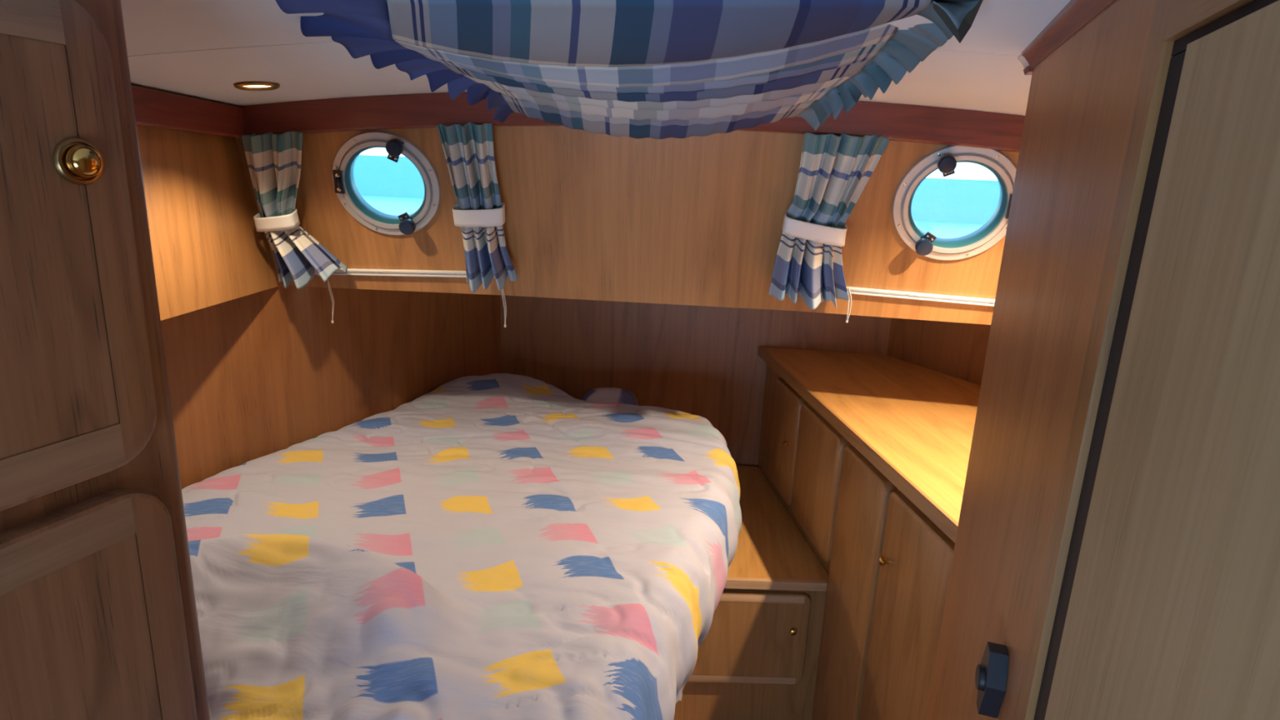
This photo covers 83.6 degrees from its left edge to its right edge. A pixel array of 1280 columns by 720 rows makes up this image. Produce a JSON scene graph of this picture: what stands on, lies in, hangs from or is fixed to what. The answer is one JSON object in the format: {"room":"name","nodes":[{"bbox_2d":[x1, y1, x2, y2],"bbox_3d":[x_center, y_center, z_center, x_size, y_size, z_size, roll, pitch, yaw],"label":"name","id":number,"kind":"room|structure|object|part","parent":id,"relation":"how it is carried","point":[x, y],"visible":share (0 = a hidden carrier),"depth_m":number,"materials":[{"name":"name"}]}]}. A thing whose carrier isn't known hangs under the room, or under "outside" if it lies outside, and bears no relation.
{"room":"ship interior","nodes":[
{"label":"ship interior","id":0,"kind":"room"},
{"bbox_2d":[136,125,280,320],"bbox_3d":[-1.050,-0.326,1.478,0.049,0.500,1.078,2,14,0],"label":"wall","id":1,"kind":"structure","parent":0,"point":[208,250],"depth_m":1.68,"materials":[{"name":"brown wood"}]},
{"bbox_2d":[131,84,246,137],"bbox_3d":[-1.001,-0.489,1.354,0.035,0.083,0.904,2,14,0],"label":"trim","id":2,"kind":"structure","parent":1,"relation":"attached to","point":[153,108],"depth_m":1.55,"materials":[{"name":"brown wood"}]},
{"bbox_2d":[160,285,501,489],"bbox_3d":[-1.209,0.491,1.945,0.032,1.400,2.770,9,15,23],"label":"wall","id":3,"kind":"structure","parent":0,"point":[252,376],"depth_m":2.17,"materials":[{"name":"brown wood"}]},
{"bbox_2d":[120,0,1071,115],"bbox_3d":[0.014,-0.146,0.040,3.400,0.210,3.750,4,14,6],"label":"ceiling","id":4,"kind":"structure","parent":0,"point":[991,82],"depth_m":1.20,"materials":[{"name":"paint"}]},
{"bbox_2d":[233,80,279,90],"bbox_3d":[-0.803,-0.574,1.501,0.088,0.016,0.088,4,14,6],"label":"recessed light","id":5,"kind":"object","parent":4,"relation":"in","point":[251,85],"visible":1,"depth_m":1.49,"materials":[{"name":"gold metal"}]},
{"bbox_2d":[275,0,982,139],"bbox_3d":[-0.023,-0.422,1.040,0.854,0.152,0.842,4,14,6],"label":"curtain","id":6,"kind":"object","parent":4,"relation":"hanging from","point":[659,69],"visible":1,"depth_m":0.93,"materials":[{"name":"blue fabric"}]},
{"bbox_2d":[1017,52,1029,68],"bbox_3d":[0.562,-0.426,1.008,0.053,0.027,0.034,7,15,17],"label":"trim","id":7,"kind":"structure","parent":4,"relation":"attached to","point":[1020,58],"depth_m":1.01,"materials":[{"name":"white plastic"}]},
{"bbox_2d":[1023,66,1032,75],"bbox_3d":[0.567,-0.409,1.011,0.042,0.007,0.036,7,15,17],"label":"trim","id":8,"kind":"structure","parent":7,"relation":"attached to","point":[1028,70],"depth_m":1.01,"materials":[{"name":"brown wood"}]},
{"bbox_2d":[1022,0,1115,68],"bbox_3d":[0.422,-0.327,0.599,0.053,0.030,0.850,7,15,17],"label":"trim","id":9,"kind":"structure","parent":4,"relation":"attached to","point":[1076,14],"depth_m":0.79,"materials":[{"name":"brown wood"}]},
{"bbox_2d":[235,125,1018,324],"bbox_3d":[0.136,-0.380,1.861,2.349,0.515,0.316,4,14,6],"label":"wall","id":10,"kind":"structure","parent":0,"point":[691,220],"depth_m":1.89,"materials":[{"name":"brown wood"}]},
{"bbox_2d":[241,131,347,323],"bbox_3d":[-0.908,-0.335,1.906,0.202,0.518,0.211,4,14,6],"label":"curtain","id":11,"kind":"object","parent":10,"relation":"hanging from","point":[273,161],"visible":1,"depth_m":1.86,"materials":[{"name":"multicoloured fabric"}]},
{"bbox_3d":[-0.875,-0.170,2.028,0.009,0.134,0.052,-2,15,-17],"label":"pull cord","id":12,"kind":"part","parent":11,"relation":"part of","materials":[{"name":"white fabric"}]},
{"bbox_3d":[-0.877,-0.169,2.025,0.024,0.134,0.047,4,14,6],"label":"pull cord","id":13,"kind":"part","parent":11,"relation":"part of","materials":[{"name":"white fabric"}]},
{"bbox_2d":[332,130,440,235],"bbox_3d":[-0.665,-0.458,1.875,0.280,0.267,0.148,4,14,6],"label":"window","id":14,"kind":"structure","parent":10,"relation":"in","point":[345,188],"depth_m":1.87,"materials":[{"name":"silver metal"}]},
{"bbox_3d":[-0.613,-0.533,1.798,0.042,0.044,0.046,4,14,6],"label":"latch knob","id":15,"kind":"part","parent":14,"relation":"part of","materials":[{"name":"black"}]},
{"bbox_3d":[-0.620,-0.357,1.914,0.042,0.044,0.046,4,14,6],"label":"latch knob","id":16,"kind":"part","parent":14,"relation":"part of","materials":[{"name":"black"}]},
{"bbox_2d":[315,268,494,277],"bbox_3d":[-0.705,-0.246,2.018,0.620,0.034,0.015,3,14,1],"label":"rail","id":17,"kind":"object","parent":10,"relation":"attached to","point":[371,272],"visible":0.61,"depth_m":2.02,"materials":[{"name":"white metal"}]},
{"bbox_2d":[435,122,517,327],"bbox_3d":[-0.416,-0.335,1.890,0.160,0.545,0.218,4,14,6],"label":"curtain","id":18,"kind":"object","parent":10,"relation":"hanging from","point":[479,211],"visible":1,"depth_m":1.83,"materials":[{"name":"multicoloured fabric"}]},
{"bbox_3d":[-0.384,-0.161,2.015,0.006,0.141,0.052,3,14,3],"label":"pull cord","id":19,"kind":"part","parent":18,"relation":"part of","materials":[{"name":"white fabric"}]},
{"bbox_3d":[-0.382,-0.160,2.013,0.010,0.141,0.051,3,14,2],"label":"pull cord","id":20,"kind":"part","parent":18,"relation":"part of","materials":[{"name":"white fabric"}]},
{"bbox_2d":[240,92,1025,152],"bbox_3d":[0.152,-0.561,1.712,2.302,0.148,0.119,4,14,6],"label":"trim","id":21,"kind":"structure","parent":10,"relation":"attached to","point":[904,122],"depth_m":1.74,"materials":[{"name":"brown wood"}]},
{"bbox_2d":[768,132,891,323],"bbox_3d":[0.466,-0.321,1.813,0.239,0.477,0.195,4,14,6],"label":"curtain","id":22,"kind":"object","parent":10,"relation":"hanging from","point":[834,171],"visible":1,"depth_m":1.77,"materials":[{"name":"multicoloured fabric"}]},
{"bbox_3d":[0.555,-0.149,1.909,0.006,0.097,0.038,9,16,25],"label":"pull cord","id":23,"kind":"part","parent":22,"relation":"part of","materials":[{"name":"white fabric"}]},
{"bbox_3d":[0.557,-0.148,1.906,0.010,0.097,0.037,9,16,25],"label":"pull cord","id":24,"kind":"part","parent":22,"relation":"part of","materials":[{"name":"white fabric"}]},
{"bbox_2d":[846,286,995,306],"bbox_3d":[0.741,-0.170,1.902,0.583,0.032,0.015,5,14,9],"label":"rail","id":25,"kind":"object","parent":10,"relation":"attached to","point":[860,291],"visible":0.59,"depth_m":1.90,"materials":[{"name":"white metal"}]},
{"bbox_2d":[892,145,1016,260],"bbox_3d":[0.776,-0.381,1.754,0.298,0.283,0.151,4,14,6],"label":"window","id":26,"kind":"structure","parent":10,"relation":"in","point":[945,159],"depth_m":1.76,"materials":[{"name":"silver metal"}]},
{"bbox_3d":[0.714,-0.285,1.803,0.042,0.044,0.045,4,14,6],"label":"latch knob","id":27,"kind":"part","parent":26,"relation":"part of","materials":[{"name":"black"}]},
{"bbox_3d":[0.721,-0.461,1.685,0.042,0.044,0.045,4,14,6],"label":"latch knob","id":28,"kind":"part","parent":26,"relation":"part of","materials":[{"name":"black"}]},
{"bbox_2d":[353,155,999,223],"bbox_3d":[6.974,-13.924,58.982,180.000,3.350,2.000,4,14,6],"label":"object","id":29,"kind":"object","parent":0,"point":[940,200],"depth_m":56.54,"materials":[{"name":"liquid"}]},
{"bbox_2d":[500,295,891,466],"bbox_3d":[0.198,0.261,3.095,1.760,1.400,0.030,4,14,6],"label":"wall","id":30,"kind":"structure","parent":0,"point":[704,362],"depth_m":3.03,"materials":[{"name":"brown wood"}]},
{"bbox_2d":[886,317,991,385],"bbox_3d":[1.424,0.546,2.169,0.036,1.400,1.929,-4,16,-25],"label":"wall","id":31,"kind":"structure","parent":0,"point":[956,349],"depth_m":2.66,"materials":[{"name":"brown wood"}]},
{"bbox_2d":[926,0,1278,719],"bbox_3d":[0.330,0.647,0.616,0.064,1.873,1.305,7,15,17],"label":"bulkhead","id":32,"kind":"object","parent":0,"point":[1100,108],"visible":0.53,"depth_m":0.69,"materials":[{"name":"brown wood"}]},
{"bbox_2d":[975,641,1008,718],"bbox_3d":[0.369,0.337,0.757,0.024,0.076,0.044,7,15,17],"label":"door latch","id":33,"kind":"object","parent":32,"relation":"attached to","point":[991,675],"depth_m":0.74,"materials":[{"name":"black plastic"}]},
{"bbox_3d":[0.444,0.560,0.981,0.035,1.873,0.520,7,15,17],"label":"post","id":34,"kind":"part","parent":32,"relation":"part of","materials":[{"name":"brown wood"}]},
{"bbox_2d":[1044,0,1279,719],"bbox_3d":[0.235,0.720,0.380,0.040,1.758,0.620,7,15,17],"label":"door","id":35,"kind":"structure","parent":32,"relation":"attached to","point":[1173,613],"depth_m":0.39,"materials":[{"name":"brown wood"}]},
{"bbox_3d":[-0.002,1.528,1.000,3.400,0.050,4.800,4,14,6],"label":"floor","id":36,"kind":"structure","parent":0,"visible":0},
{"bbox_2d":[0,0,210,719],"bbox_3d":[-0.819,0.604,0.550,0.532,1.893,0.764,7,15,17],"label":"wardrobe","id":37,"kind":"object","parent":36,"relation":"on","point":[99,620],"visible":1,"depth_m":0.60,"materials":[{"name":"brown wood"}]},
{"bbox_3d":[-0.523,-0.049,0.401,0.003,0.312,0.424,7,15,17],"label":"inset panel","id":38,"kind":"part","parent":37,"relation":"part of","materials":[{"name":"brown wood"}]},
{"bbox_3d":[-0.529,-0.049,0.403,0.018,0.396,0.500,7,15,17],"label":"door","id":39,"kind":"part","parent":37,"relation":"part of","materials":[{"name":"brown wood"}]},
{"bbox_3d":[-0.560,0.818,0.620,0.003,1.262,0.424,7,15,17],"label":"inset panel","id":40,"kind":"part","parent":37,"relation":"part of","materials":[{"name":"brown wood"}]},
{"bbox_3d":[-0.566,0.817,0.621,0.018,1.346,0.500,7,15,17],"label":"door","id":41,"kind":"part","parent":37,"relation":"part of","materials":[{"name":"brown wood"}]},
{"bbox_2d":[673,465,828,719],"bbox_3d":[0.321,0.821,2.669,0.613,0.532,0.969,4,14,6],"label":"nightstand","id":42,"kind":"object","parent":36,"relation":"on","point":[757,659],"visible":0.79,"depth_m":2.27,"materials":[{"name":"brown wood"}]},
{"bbox_3d":[0.298,0.872,2.237,0.404,0.266,0.003,2,14,-1],"label":"inset panel","id":43,"kind":"part","parent":42,"relation":"part of","materials":[{"name":"brown wood"}]},
{"bbox_3d":[0.298,0.870,2.245,0.448,0.326,0.022,2,14,-1],"label":"drawer","id":44,"kind":"part","parent":42,"relation":"part of","materials":[{"name":"brown wood"}]},
{"bbox_3d":[0.475,0.842,2.219,0.021,0.021,0.022,4,14,6],"label":"knob","id":45,"kind":"part","parent":42,"relation":"part of","materials":[{"name":"gold metal"}]},
{"bbox_2d":[757,346,981,719],"bbox_3d":[0.970,0.714,2.135,0.850,1.053,2.060,1,14,-6],"label":"locker","id":46,"kind":"object","parent":36,"relation":"on","point":[867,455],"visible":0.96,"depth_m":1.99,"materials":[{"name":"brown wood"}]},
{"bbox_3d":[0.521,0.298,2.550,0.020,0.019,0.019,4,14,6],"label":"knob","id":47,"kind":"part","parent":46,"relation":"part of","materials":[{"name":"gold metal"}]},
{"bbox_3d":[0.539,0.295,2.637,0.034,0.405,0.300,1,14,-6],"label":"door","id":48,"kind":"part","parent":46,"relation":"part of","materials":[{"name":"brown wood"}]},
{"bbox_3d":[0.571,0.381,2.301,0.034,0.405,0.378,1,14,-6],"label":"door","id":49,"kind":"part","parent":46,"relation":"part of","materials":[{"name":"brown wood"}]},
{"bbox_3d":[0.593,0.729,2.028,0.034,0.945,0.291,1,14,-6],"label":"door","id":50,"kind":"part","parent":46,"relation":"part of","materials":[{"name":"brown wood"}]},
{"bbox_3d":[0.596,0.493,1.752,0.023,0.022,0.022,4,14,6],"label":"knob","id":51,"kind":"part","parent":46,"relation":"part of","materials":[{"name":"gold metal"}]},
{"bbox_3d":[0.626,0.818,1.683,0.034,0.945,0.392,1,14,-6],"label":"door","id":52,"kind":"part","parent":46,"relation":"part of","materials":[{"name":"brown wood"}]},
{"bbox_3d":[-0.647,0.763,2.111,1.508,0.837,2.270,4,14,6],"label":"bed","id":53,"kind":"object","parent":36,"relation":"on","visible":0},
{"bbox_2d":[182,373,742,719],"bbox_3d":[-0.401,0.482,1.924,1.427,0.496,1.945,8,15,22],"label":"duvet","id":54,"kind":"object","parent":53,"relation":"on","point":[497,546],"visible":0.93,"depth_m":1.49,"materials":[{"name":"fabric"}]},
{"bbox_2d":[581,387,637,405],"bbox_3d":[-0.129,0.194,3.008,0.240,0.156,0.120,2,14,-3],"label":"pillow","id":55,"kind":"object","parent":53,"relation":"on","point":[611,395],"visible":0.44,"depth_m":2.96,"materials":[{"name":"fabric"}]},
{"label":"outside","id":56,"kind":"structure","parent":0,"visible":0},
{"bbox_2d":[360,195,984,238],"bbox_3d":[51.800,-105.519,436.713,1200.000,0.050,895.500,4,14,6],"label":"sea surface","id":57,"kind":"object","parent":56,"point":[389,205],"depth_m":47.45,"materials":[{"name":"liquid"}]}
]}

